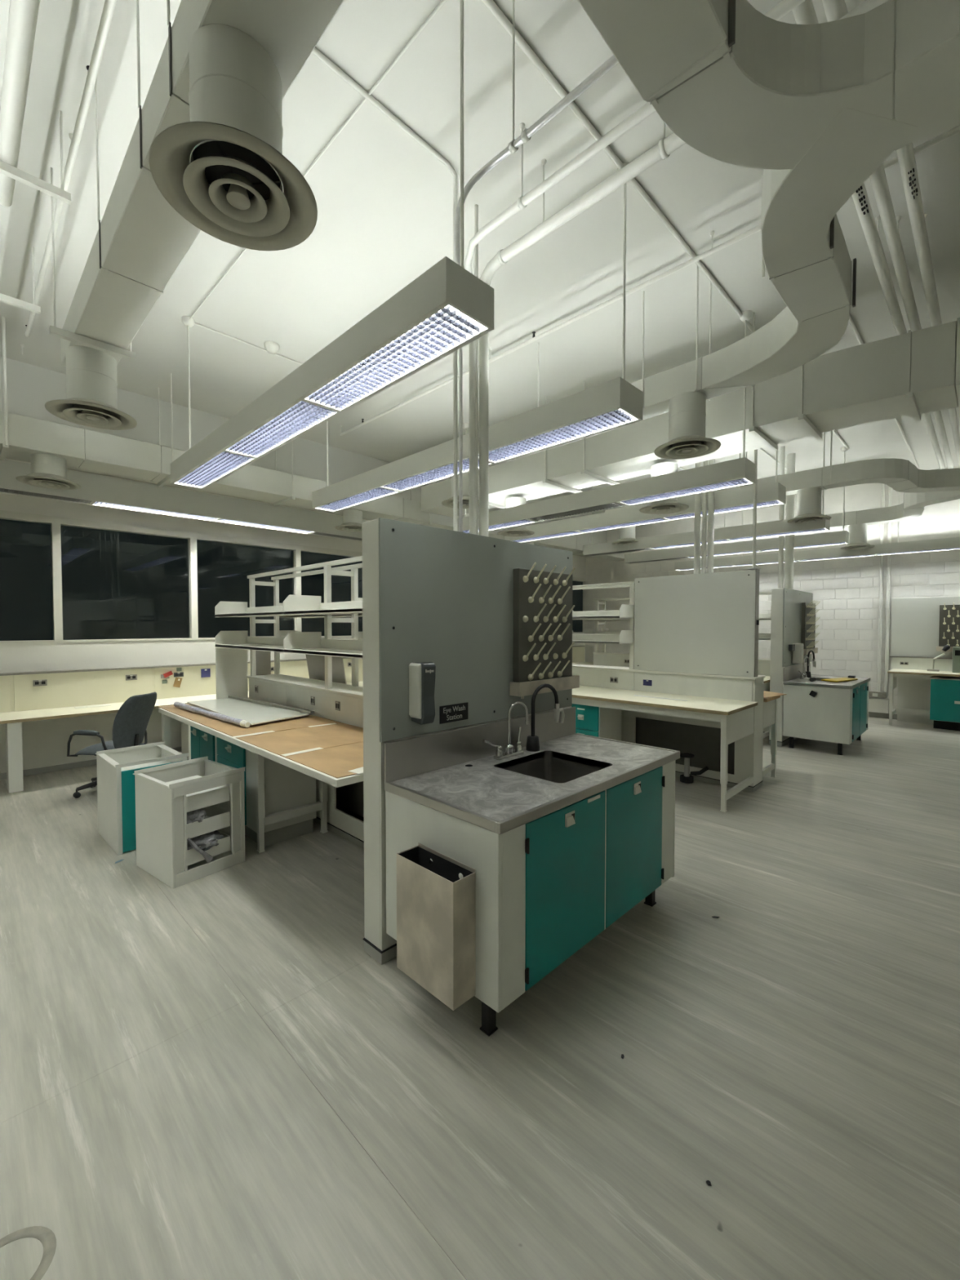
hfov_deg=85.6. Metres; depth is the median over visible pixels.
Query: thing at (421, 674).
soap dispenser
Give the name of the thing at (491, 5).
conduit
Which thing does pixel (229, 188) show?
diffuser
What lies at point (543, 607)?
drying rack
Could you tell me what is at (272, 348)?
smoke detector
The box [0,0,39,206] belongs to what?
ceiling pipe
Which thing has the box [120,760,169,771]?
shelf
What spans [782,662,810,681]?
backsplash
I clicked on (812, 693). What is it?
tag
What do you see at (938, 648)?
drip tray
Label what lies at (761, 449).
conduit
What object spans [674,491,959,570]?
pendant light
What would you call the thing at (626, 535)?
diffuser
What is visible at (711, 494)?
riser pipe
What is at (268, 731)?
tape
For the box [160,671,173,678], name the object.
tag
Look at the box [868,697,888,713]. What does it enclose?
wall box
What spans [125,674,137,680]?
power outlet
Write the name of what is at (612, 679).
power outlet
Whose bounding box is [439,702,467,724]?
sign
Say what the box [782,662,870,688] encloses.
countertop
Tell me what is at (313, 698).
power outlet
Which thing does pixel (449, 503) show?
diffuser
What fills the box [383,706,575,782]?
backsplash
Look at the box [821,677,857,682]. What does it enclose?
tray
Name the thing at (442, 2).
conduit
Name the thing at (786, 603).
wall
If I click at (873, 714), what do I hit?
baseboard
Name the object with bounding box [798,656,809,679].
gooseneck faucet
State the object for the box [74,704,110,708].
paper sheet
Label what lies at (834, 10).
pipe
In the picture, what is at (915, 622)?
wall panel
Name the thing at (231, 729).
sheet
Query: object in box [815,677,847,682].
basin
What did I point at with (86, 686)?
wall raceway
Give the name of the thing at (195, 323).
conduit
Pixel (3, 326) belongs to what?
pipe
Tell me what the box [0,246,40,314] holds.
pipe trapeze
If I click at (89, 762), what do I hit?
baseboard
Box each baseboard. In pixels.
[0,746,181,779]
[868,711,897,719]
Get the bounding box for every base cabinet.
[133,755,244,888]
[385,760,675,1036]
[782,681,869,755]
[928,675,959,730]
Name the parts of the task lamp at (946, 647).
arm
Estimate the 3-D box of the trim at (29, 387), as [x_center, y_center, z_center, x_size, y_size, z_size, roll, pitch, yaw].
[-2.901,-2.543,7.851,0.650,0.880,17.200,2,2,45]
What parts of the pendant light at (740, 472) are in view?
panel, panel, rod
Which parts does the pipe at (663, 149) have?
hanger rod, hanger rod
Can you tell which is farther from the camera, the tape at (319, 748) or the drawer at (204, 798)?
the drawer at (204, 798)
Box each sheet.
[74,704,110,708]
[157,703,340,736]
[236,722,363,755]
[282,742,363,778]
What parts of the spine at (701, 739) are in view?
raceway panel, panel, panel, raceway panel, rail, panel, panel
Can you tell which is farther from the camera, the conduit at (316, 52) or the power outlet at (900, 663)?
the power outlet at (900, 663)
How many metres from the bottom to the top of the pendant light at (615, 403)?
1.480 m
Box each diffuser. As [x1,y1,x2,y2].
[15,453,80,489]
[44,345,137,430]
[148,23,317,250]
[335,509,362,531]
[441,471,479,508]
[497,497,534,537]
[612,526,638,544]
[639,462,688,514]
[653,391,720,459]
[786,487,831,522]
[840,523,875,549]
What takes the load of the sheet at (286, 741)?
on the lab bench at (168, 718)
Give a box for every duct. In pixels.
[0,354,631,560]
[48,0,727,366]
[421,312,959,516]
[537,0,959,418]
[604,430,959,512]
[724,490,959,528]
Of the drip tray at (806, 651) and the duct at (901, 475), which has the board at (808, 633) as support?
the drip tray at (806, 651)
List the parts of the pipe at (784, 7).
hanger rod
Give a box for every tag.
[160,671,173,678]
[173,677,182,687]
[808,690,817,697]
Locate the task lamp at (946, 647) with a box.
[927,644,950,671]
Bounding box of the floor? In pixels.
[0,716,959,1279]
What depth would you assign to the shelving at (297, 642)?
4.50 m
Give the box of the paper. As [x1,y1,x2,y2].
[763,690,786,697]
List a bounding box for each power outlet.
[32,679,47,686]
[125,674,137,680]
[173,671,183,676]
[200,668,210,677]
[254,684,257,693]
[311,696,315,705]
[335,701,340,711]
[609,676,617,683]
[643,679,652,685]
[899,662,908,665]
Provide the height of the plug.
0.060 m
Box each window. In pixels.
[0,510,58,643]
[50,516,195,641]
[188,533,298,639]
[293,545,362,637]
[572,577,586,633]
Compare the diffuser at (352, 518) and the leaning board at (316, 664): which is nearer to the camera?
the leaning board at (316, 664)
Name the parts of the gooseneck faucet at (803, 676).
spout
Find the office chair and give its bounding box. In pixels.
[66,692,156,798]
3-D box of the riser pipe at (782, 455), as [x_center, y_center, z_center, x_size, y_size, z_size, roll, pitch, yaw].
[4.678,-1.838,8.037,0.070,2.300,0.070,2,2,45]
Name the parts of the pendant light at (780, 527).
panel, panel, rod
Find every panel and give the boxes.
[186,695,314,724]
[890,596,959,657]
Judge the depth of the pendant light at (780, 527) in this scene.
7.77 m
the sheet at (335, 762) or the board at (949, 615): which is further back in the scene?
the board at (949, 615)
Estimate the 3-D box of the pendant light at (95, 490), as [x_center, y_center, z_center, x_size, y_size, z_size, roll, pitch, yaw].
[-3.065,-1.783,7.471,0.280,0.300,9.600,2,2,45]
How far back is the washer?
2.22 m
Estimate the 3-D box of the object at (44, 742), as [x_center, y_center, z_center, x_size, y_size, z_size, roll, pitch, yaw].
[-3.118,1.099,8.164,0.039,0.679,17.200,2,2,45]
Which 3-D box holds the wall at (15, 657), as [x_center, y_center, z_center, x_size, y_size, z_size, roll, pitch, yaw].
[-3.204,-0.742,8.199,0.200,4.500,17.200,2,2,45]
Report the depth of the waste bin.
2.18 m
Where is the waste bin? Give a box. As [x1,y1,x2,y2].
[396,842,475,1010]
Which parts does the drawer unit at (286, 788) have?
handle, drawer, drawer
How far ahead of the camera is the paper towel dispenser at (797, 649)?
7.64 m
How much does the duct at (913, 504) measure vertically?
0.958 m
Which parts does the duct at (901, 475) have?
hanger rod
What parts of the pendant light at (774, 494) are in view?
panel, panel, rod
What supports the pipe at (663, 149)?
hanging from the ceiling
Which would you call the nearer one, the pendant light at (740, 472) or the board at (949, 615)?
the pendant light at (740, 472)
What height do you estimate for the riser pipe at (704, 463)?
2.300 m
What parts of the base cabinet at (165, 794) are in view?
panel, panel, floor panel, rail, rail, panel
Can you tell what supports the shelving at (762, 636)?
on the spine at (608, 659)
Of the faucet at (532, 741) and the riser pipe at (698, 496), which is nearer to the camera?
the faucet at (532, 741)
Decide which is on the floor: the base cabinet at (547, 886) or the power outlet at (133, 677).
the base cabinet at (547, 886)
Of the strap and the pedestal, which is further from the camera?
the pedestal
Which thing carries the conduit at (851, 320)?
attached to the ceiling
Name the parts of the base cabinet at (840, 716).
leg, panel, leg, door, door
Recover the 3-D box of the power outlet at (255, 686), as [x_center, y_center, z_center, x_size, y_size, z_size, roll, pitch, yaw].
[-2.328,0.509,5.388,0.070,0.075,0.010,2,2,45]
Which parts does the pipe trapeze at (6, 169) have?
rod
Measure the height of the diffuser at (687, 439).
0.420 m
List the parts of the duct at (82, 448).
hanger rod, hanger rod, hanger rod, hanger rod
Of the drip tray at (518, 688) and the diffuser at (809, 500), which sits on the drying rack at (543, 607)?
the drip tray at (518, 688)
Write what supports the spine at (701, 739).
on the floor
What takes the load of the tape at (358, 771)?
on the sheet at (335, 762)
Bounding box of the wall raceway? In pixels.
[0,645,585,712]
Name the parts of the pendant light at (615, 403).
rod, panel, panel, rod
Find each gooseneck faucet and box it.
[482,701,528,759]
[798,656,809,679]
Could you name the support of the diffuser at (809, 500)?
hanging from the duct at (901, 475)
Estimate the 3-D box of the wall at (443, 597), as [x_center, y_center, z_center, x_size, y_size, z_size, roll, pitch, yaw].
[0.031,0.506,3.267,0.168,2.271,1.691,2,2,45]
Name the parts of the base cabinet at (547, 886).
panel, leg, door, handle, door, handle, leg, panel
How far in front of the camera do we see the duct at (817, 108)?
1.89 m
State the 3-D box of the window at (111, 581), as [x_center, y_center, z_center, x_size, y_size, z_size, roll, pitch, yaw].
[-4.577,-0.737,6.740,0.132,1.492,1.531,2,2,45]
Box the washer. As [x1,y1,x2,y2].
[458,872,462,879]
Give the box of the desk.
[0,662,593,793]
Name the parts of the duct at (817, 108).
hanger rod, hanger rod, hanger rod, hanger rod, hanger rod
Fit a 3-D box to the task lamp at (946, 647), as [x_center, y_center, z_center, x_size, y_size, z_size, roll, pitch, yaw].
[7.948,0.311,8.971,0.296,0.464,0.120,2,2,45]
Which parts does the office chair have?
seat, backrest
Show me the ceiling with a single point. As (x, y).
(384, 202)
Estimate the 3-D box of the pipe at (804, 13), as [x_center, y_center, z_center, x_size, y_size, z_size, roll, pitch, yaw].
[3.965,-2.758,4.795,0.066,0.286,11.300,2,2,45]
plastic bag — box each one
[186,808,206,823]
[186,830,223,851]
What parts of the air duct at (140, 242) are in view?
hanger rod, hanger rod, hanger rod, hanger rod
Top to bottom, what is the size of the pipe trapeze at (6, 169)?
0.462 m
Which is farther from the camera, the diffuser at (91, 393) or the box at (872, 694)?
the box at (872, 694)
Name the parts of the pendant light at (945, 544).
panel, panel, rod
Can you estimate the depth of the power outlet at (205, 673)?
7.27 m
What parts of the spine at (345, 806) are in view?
raceway panel, raceway panel, panel, rail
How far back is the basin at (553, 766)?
3.17 m
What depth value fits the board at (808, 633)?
8.12 m
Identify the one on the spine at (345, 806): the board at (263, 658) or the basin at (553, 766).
the board at (263, 658)
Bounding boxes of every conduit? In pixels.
[189,0,446,319]
[194,322,302,364]
[311,47,457,531]
[453,0,618,265]
[481,0,849,449]
[759,448,786,470]
[848,314,919,468]
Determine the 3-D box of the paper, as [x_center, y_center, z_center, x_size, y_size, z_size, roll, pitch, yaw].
[3.137,0.614,5.935,0.560,0.016,0.570,2,2,45]
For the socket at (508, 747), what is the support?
attached to the gooseneck faucet at (508, 753)
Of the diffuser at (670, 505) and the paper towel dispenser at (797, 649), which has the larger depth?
the paper towel dispenser at (797, 649)
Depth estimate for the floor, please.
2.03 m
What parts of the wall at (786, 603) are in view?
panel, panel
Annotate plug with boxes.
[808,677,816,681]
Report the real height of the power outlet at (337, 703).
0.075 m
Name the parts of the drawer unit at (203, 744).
handle, door, handle, door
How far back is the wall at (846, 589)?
10.11 m
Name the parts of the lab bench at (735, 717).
rail, steel strip, leg, foot rail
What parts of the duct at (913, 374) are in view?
hanger rod, hanger rod, hanger rod, hanger rod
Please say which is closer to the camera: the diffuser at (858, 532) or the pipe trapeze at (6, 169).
the pipe trapeze at (6, 169)
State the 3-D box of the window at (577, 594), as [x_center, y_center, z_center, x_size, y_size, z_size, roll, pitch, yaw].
[2.572,-0.933,13.988,0.132,1.492,0.840,2,2,45]
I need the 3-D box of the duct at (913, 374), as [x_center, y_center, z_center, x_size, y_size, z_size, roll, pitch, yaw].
[3.201,-2.368,4.382,10.883,1.042,0.830,2,2,45]
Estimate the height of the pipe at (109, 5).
0.116 m
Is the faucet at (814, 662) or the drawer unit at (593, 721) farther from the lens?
the faucet at (814, 662)
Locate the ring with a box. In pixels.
[0,1226,56,1279]
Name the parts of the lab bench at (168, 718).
leg, foot rail, leg, foot rail, leg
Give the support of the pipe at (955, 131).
hanging from the ceiling
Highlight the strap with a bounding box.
[186,837,213,862]
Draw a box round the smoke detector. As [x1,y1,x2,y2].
[264,341,279,354]
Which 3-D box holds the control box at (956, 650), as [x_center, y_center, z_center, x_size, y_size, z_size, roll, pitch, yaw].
[8.084,0.334,8.729,0.170,0.430,0.214,2,2,45]
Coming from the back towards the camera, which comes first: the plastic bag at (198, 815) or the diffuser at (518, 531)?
the diffuser at (518, 531)
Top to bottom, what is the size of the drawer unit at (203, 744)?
0.858 m
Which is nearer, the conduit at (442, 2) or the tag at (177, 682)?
the conduit at (442, 2)
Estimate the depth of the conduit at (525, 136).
2.25 m
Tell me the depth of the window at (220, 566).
7.66 m
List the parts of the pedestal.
panel, panel, door, panel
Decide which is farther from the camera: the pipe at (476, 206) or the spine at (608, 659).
the spine at (608, 659)
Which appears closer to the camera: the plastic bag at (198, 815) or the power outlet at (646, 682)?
the plastic bag at (198, 815)
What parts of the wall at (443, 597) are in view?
panel, panel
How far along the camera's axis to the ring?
1.46 m
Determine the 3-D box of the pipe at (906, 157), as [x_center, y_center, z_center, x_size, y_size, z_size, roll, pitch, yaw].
[4.124,-2.753,4.639,0.066,0.286,11.300,2,2,45]
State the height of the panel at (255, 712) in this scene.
0.054 m
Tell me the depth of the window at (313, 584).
8.71 m
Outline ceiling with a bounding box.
[0,0,959,515]
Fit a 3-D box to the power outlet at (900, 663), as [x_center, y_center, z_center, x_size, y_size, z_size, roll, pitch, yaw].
[7.710,0.425,9.414,0.120,0.050,0.010,2,2,45]
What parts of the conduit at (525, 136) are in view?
hanger rod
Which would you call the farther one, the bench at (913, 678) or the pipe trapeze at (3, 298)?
the bench at (913, 678)
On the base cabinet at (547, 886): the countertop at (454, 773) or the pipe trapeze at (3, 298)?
the countertop at (454, 773)
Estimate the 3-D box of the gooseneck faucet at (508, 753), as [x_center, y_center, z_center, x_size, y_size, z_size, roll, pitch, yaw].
[0.159,0.542,3.099,0.084,0.331,0.336,2,2,45]
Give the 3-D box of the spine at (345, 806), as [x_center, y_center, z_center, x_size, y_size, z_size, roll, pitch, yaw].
[-1.200,1.009,4.513,3.305,1.198,0.336,2,2,45]
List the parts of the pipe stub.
valve arm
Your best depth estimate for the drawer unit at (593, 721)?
5.90 m
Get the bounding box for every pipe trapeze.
[0,110,71,204]
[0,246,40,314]
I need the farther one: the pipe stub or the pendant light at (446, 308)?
the pipe stub
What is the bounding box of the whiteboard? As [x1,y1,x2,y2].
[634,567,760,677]
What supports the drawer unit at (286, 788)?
on the floor
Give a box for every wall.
[0,458,586,672]
[361,517,573,964]
[582,465,959,714]
[768,587,813,746]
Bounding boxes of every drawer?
[165,775,229,812]
[186,804,230,839]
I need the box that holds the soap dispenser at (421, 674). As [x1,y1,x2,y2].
[408,662,435,724]
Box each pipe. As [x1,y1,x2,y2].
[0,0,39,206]
[1,315,8,445]
[20,0,116,355]
[339,124,959,435]
[464,0,804,534]
[474,204,478,534]
[479,0,896,537]
[693,462,701,573]
[701,399,707,573]
[706,396,715,573]
[752,448,757,567]
[777,445,785,588]
[784,453,795,589]
[791,0,945,469]
[822,0,954,468]
[876,483,884,691]
[884,486,892,696]
[896,142,959,467]
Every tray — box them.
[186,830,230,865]
[509,675,579,698]
[803,647,817,656]
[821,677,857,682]
[936,646,953,653]
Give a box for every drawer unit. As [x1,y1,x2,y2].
[190,725,217,762]
[217,737,315,846]
[571,703,621,741]
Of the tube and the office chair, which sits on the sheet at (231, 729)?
the tube
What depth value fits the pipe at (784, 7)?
2.86 m
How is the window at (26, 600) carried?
in the wall at (15, 657)
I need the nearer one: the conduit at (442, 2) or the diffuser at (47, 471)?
the conduit at (442, 2)
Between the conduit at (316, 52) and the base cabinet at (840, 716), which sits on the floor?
the base cabinet at (840, 716)
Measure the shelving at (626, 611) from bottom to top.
1.069 m
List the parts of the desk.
leg, leg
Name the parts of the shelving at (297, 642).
shelf, post, shelf, post, rail, shelf, rail, shelf, shelf, shelf, post, post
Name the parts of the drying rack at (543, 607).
peg knob, peg knob, peg knob, peg knob, peg knob, peg knob, peg knob, peg knob, peg knob, peg knob, peg knob, peg knob, peg knob, peg knob, peg knob, peg knob, peg knob, peg knob, peg knob, peg knob, peg knob, peg knob, peg knob, peg knob, peg knob, peg knob, peg knob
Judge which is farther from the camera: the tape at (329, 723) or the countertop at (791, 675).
the countertop at (791, 675)
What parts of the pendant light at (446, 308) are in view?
rod, panel, panel, rod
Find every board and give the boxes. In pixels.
[215,647,248,698]
[255,650,271,675]
[305,653,346,684]
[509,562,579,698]
[800,600,820,656]
[936,602,959,653]
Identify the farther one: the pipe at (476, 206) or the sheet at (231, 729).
the sheet at (231, 729)
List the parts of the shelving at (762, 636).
post, post, shelf, shelf, rail, rail, shelf, shelf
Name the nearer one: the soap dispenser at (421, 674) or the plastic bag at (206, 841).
the soap dispenser at (421, 674)
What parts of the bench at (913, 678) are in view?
leg, rail, foot rail, panel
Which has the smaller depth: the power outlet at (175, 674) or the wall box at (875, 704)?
the power outlet at (175, 674)
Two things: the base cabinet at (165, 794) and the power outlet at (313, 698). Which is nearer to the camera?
the base cabinet at (165, 794)
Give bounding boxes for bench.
[158,707,363,853]
[572,684,757,812]
[762,695,780,777]
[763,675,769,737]
[887,655,959,725]
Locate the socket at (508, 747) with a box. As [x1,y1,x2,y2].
[504,743,513,754]
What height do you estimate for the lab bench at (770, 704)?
0.945 m
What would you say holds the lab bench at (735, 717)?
on the floor
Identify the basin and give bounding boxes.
[492,750,614,784]
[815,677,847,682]
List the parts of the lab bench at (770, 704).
foot rail, leg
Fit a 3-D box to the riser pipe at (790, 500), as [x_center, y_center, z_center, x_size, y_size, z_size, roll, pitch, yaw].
[5.015,-1.847,8.378,0.124,2.300,0.124,2,2,45]
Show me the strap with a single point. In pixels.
(208, 858)
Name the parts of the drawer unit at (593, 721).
handle, drawer, drawer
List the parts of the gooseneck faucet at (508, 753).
wing handle, plate, spout, wing handle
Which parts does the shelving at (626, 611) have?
shelf, rail, shelf, shelf, rail, post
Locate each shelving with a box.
[214,555,362,688]
[572,582,635,669]
[583,591,771,653]
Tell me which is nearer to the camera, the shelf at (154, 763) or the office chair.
the shelf at (154, 763)
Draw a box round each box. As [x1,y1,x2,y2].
[868,690,886,698]
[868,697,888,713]
[951,646,959,672]
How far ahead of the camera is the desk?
5.67 m
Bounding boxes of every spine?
[246,674,364,848]
[572,663,765,791]
[592,652,770,736]
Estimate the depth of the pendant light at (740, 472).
5.26 m
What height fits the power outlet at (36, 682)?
0.070 m
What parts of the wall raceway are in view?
raceway panel, raceway panel, raceway panel, raceway panel, raceway panel, raceway panel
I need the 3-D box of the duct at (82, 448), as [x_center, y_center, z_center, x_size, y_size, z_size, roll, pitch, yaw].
[-2.243,-2.396,7.206,0.540,1.140,16.799,2,2,45]
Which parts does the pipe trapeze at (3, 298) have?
rod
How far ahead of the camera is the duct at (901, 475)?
6.74 m
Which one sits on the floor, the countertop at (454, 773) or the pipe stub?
the pipe stub
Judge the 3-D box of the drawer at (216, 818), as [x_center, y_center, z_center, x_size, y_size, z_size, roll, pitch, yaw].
[-2.089,1.291,3.757,0.470,0.105,0.310,1,2,36]
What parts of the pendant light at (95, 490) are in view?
panel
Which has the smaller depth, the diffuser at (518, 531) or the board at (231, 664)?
the board at (231, 664)
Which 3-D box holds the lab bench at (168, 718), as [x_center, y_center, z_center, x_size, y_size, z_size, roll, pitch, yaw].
[-1.611,1.148,4.113,3.295,0.943,0.838,2,2,45]
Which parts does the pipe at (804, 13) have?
hanger rod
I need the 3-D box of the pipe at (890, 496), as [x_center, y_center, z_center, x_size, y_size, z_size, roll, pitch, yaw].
[7.563,-0.990,9.590,0.052,4.080,0.052,2,2,45]
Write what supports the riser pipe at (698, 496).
attached to the ceiling
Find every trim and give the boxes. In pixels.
[0,356,607,556]
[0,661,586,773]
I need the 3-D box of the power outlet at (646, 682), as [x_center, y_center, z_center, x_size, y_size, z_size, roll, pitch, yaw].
[2.001,0.511,6.190,0.110,0.070,0.010,2,2,45]
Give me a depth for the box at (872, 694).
9.68 m
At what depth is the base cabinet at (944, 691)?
8.57 m
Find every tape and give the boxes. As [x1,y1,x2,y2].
[231,730,273,737]
[281,746,322,755]
[309,723,336,727]
[347,766,363,773]
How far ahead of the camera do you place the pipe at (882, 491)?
9.66 m
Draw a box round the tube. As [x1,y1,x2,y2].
[173,701,249,727]
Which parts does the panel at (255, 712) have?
tray rail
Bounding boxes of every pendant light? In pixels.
[0,459,368,541]
[169,0,493,488]
[311,162,643,511]
[457,310,755,533]
[504,444,786,542]
[582,431,830,556]
[624,446,849,564]
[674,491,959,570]
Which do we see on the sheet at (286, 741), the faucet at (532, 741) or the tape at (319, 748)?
the tape at (319, 748)
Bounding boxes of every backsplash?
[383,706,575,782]
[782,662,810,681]
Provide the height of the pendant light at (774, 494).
1.480 m
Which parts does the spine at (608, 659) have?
raceway panel, raceway panel, panel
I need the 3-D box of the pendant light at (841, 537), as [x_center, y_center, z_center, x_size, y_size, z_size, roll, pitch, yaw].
[4.372,-2.283,9.331,3.740,1.480,0.280,2,2,45]
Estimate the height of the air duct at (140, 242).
0.995 m
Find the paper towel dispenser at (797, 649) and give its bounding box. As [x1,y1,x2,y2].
[788,643,804,663]
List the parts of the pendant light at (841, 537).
panel, panel, rod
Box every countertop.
[383,706,679,834]
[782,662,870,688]
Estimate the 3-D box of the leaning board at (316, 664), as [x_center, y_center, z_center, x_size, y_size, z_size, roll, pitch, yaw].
[-1.548,0.366,5.221,0.720,0.555,0.100,2,2,45]
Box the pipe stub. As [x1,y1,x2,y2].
[680,752,708,783]

